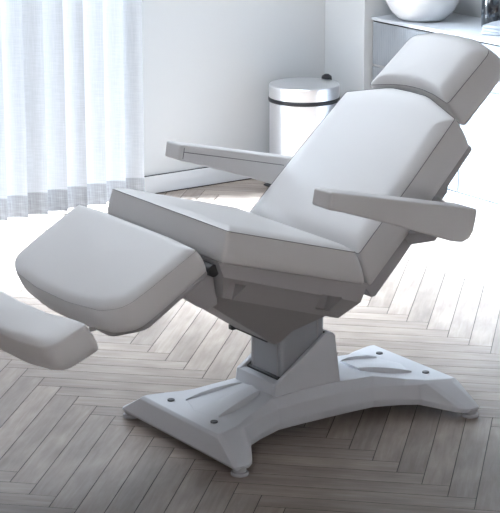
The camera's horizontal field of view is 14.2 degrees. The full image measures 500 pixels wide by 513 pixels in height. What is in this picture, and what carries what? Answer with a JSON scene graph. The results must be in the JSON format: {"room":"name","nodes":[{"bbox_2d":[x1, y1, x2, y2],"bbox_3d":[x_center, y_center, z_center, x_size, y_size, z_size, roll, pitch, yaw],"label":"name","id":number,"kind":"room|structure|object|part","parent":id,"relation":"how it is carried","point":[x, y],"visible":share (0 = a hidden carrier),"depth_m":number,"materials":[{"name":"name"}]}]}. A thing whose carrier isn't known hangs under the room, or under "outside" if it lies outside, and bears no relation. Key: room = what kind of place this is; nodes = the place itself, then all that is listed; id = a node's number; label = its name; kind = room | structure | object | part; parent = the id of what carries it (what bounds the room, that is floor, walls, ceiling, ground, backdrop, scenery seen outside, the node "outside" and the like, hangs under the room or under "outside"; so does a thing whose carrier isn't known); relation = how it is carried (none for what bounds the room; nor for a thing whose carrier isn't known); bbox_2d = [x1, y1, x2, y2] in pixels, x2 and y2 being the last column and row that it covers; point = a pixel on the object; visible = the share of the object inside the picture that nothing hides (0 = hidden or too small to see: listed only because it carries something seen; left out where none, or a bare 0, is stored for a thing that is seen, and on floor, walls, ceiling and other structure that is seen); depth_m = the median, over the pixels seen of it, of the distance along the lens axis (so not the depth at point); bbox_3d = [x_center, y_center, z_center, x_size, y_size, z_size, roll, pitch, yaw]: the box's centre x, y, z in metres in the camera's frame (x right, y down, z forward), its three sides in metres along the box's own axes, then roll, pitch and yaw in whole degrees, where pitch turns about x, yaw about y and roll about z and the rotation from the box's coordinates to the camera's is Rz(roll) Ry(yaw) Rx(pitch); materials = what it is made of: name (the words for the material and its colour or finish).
{"room":"examination room","nodes":[
{"label":"examination room","id":0,"kind":"room"},
{"bbox_2d":[142,0,324,175],"bbox_3d":[-2.422,-1.412,8.632,7.940,2.950,0.140,-10,18,-33],"label":"wall","id":1,"kind":"structure","parent":0,"point":[209,66],"depth_m":10.29,"materials":[{"name":"grey paint"}]},
{"bbox_2d":[0,0,144,220],"bbox_3d":[-1.701,-1.188,9.026,2.850,2.290,0.067,-10,18,-33],"label":"curtain","id":2,"kind":"object","parent":1,"relation":"attached to","point":[72,121],"visible":0.9,"depth_m":9.73,"materials":[{"name":"white fabric"}]},
{"bbox_2d":[144,167,251,193],"bbox_3d":[-0.120,-0.433,10.446,1.260,0.091,0.014,-10,18,-33],"label":"baseboard","id":3,"kind":"structure","parent":1,"relation":"attached to","point":[204,176],"depth_m":10.30,"materials":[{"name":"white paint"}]},
{"bbox_2d":[0,179,499,512],"bbox_3d":[0.478,1.092,5.043,7.790,0.004,10.115,-10,18,-33],"label":"floor","id":4,"kind":"structure","parent":0,"point":[67,444],"depth_m":6.97,"materials":[{"name":"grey wood"}]},
{"bbox_2d":[0,33,499,477],"bbox_3d":[-0.013,-0.023,6.709,1.970,1.274,0.962,-10,18,-33],"label":"chair","id":5,"kind":"object","parent":4,"relation":"on","point":[336,217],"visible":1,"depth_m":6.67,"materials":[{"name":"grey leather"}]},
{"bbox_3d":[-0.172,0.099,6.336,0.124,0.143,0.065,-10,18,-33],"label":"hinge arm","id":6,"kind":"part","parent":5,"relation":"part of","materials":[{"name":"grey plastic"}]},
{"bbox_3d":[-0.021,-0.323,7.167,0.609,0.241,0.095,-10,18,-33],"label":"armrest","id":7,"kind":"part","parent":5,"relation":"part of","materials":[{"name":"white leather"}]},
{"bbox_3d":[-0.050,-0.068,6.670,0.569,0.265,0.712,-10,18,-33],"label":"seat","id":8,"kind":"part","parent":5,"relation":"part of","materials":[{"name":"white leather"}]},
{"bbox_3d":[-0.042,0.043,6.706,0.589,0.288,0.660,-10,18,-33],"label":"seat frame","id":9,"kind":"part","parent":5,"relation":"part of","materials":[{"name":"grey plastic"}]},
{"bbox_3d":[0.390,-0.273,6.929,0.525,0.557,0.652,-10,18,-33],"label":"backrest","id":10,"kind":"part","parent":5,"relation":"part of","materials":[{"name":"white leather"}]},
{"bbox_3d":[0.471,-0.136,6.479,0.609,0.241,0.095,-10,18,-33],"label":"armrest","id":11,"kind":"part","parent":5,"relation":"part of","materials":[{"name":"white leather"}]},
{"bbox_2d":[264,74,339,186],"bbox_3d":[0.275,-0.647,10.375,0.376,0.549,0.372,2,15,8],"label":"pedal bin","id":12,"kind":"object","parent":4,"relation":"on","point":[298,105],"visible":0.63,"depth_m":10.20,"materials":[{"name":"silver metal"}]},
{"bbox_3d":[0.278,-0.858,10.315,0.364,0.074,0.364,-10,18,-33],"label":"lid","id":13,"kind":"part","parent":12,"relation":"part of","materials":[{"name":"silver metal"}]},
{"bbox_2d":[372,20,499,215],"bbox_3d":[1.397,-0.623,9.745,0.428,0.832,2.081,-10,18,-33],"label":"base cabinet","id":14,"kind":"object","parent":4,"relation":"on","point":[476,185],"visible":0.27,"depth_m":9.84,"materials":[{"name":"grey paint"}]},
{"bbox_3d":[0.839,-1.029,10.100,0.020,0.218,0.699,-10,18,-33],"label":"drawer","id":15,"kind":"part","parent":14,"relation":"part of","materials":[{"name":"grey paint"}]},
{"bbox_3d":[0.840,-0.655,10.202,0.020,0.530,0.699,-10,18,-33],"label":"door","id":16,"kind":"part","parent":14,"relation":"part of","materials":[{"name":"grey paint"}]},
{"bbox_2d":[372,13,499,44],"bbox_3d":[1.397,-1.032,9.628,0.435,0.017,2.092,-10,18,-33],"label":"countertop","id":17,"kind":"structure","parent":14,"relation":"on","point":[456,24],"depth_m":10.05,"materials":[{"name":"grey stone"}]},
{"bbox_2d":[385,0,459,21],"bbox_3d":[0.876,-1.290,10.228,0.412,0.168,0.412,-10,18,-33],"label":"vessel basin","id":18,"kind":"object","parent":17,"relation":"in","point":[406,10],"visible":1,"depth_m":10.09,"materials":[{"name":"white ceramic"}]},
{"bbox_2d":[481,0,499,26],"bbox_3d":[1.208,-1.210,9.981,0.122,0.142,0.122,-10,18,-33],"label":"tumbler","id":19,"kind":"object","parent":17,"relation":"on","point":[490,9],"visible":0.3,"depth_m":9.93,"materials":[{"name":"glass"}]},
{"bbox_2d":[481,20,499,35],"bbox_3d":[1.227,-1.115,9.804,0.125,0.051,0.200,10,18,32],"label":"folded towel","id":20,"kind":"object","parent":17,"relation":"on","point":[492,28],"visible":1,"depth_m":9.73,"materials":[{"name":"grey fabric"}]},
{"bbox_3d":[1.235,-0.505,9.649,0.020,0.530,0.682,-10,18,-33],"label":"door","id":21,"kind":"part","parent":14,"relation":"part of","materials":[{"name":"grey paint"}]},
{"bbox_3d":[1.234,-0.879,9.547,0.020,0.218,0.682,-10,18,-33],"label":"drawer","id":22,"kind":"part","parent":14,"relation":"part of","materials":[{"name":"grey paint"}]},
{"bbox_2d":[324,0,393,97],"bbox_3d":[0.686,-1.903,10.418,0.480,2.950,0.340,-10,18,-33],"label":"wall pier","id":23,"kind":"object","parent":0,"point":[348,23],"depth_m":10.44,"materials":[{"name":"grey paint"}]},
{"bbox_2d":[452,0,480,17],"bbox_3d":[3.683,-0.905,6.735,0.120,2.950,10.025,-10,18,-33],"label":"wall","id":24,"kind":"structure","parent":0,"point":[464,7],"depth_m":10.36,"materials":[{"name":"grey paint"}]}
]}

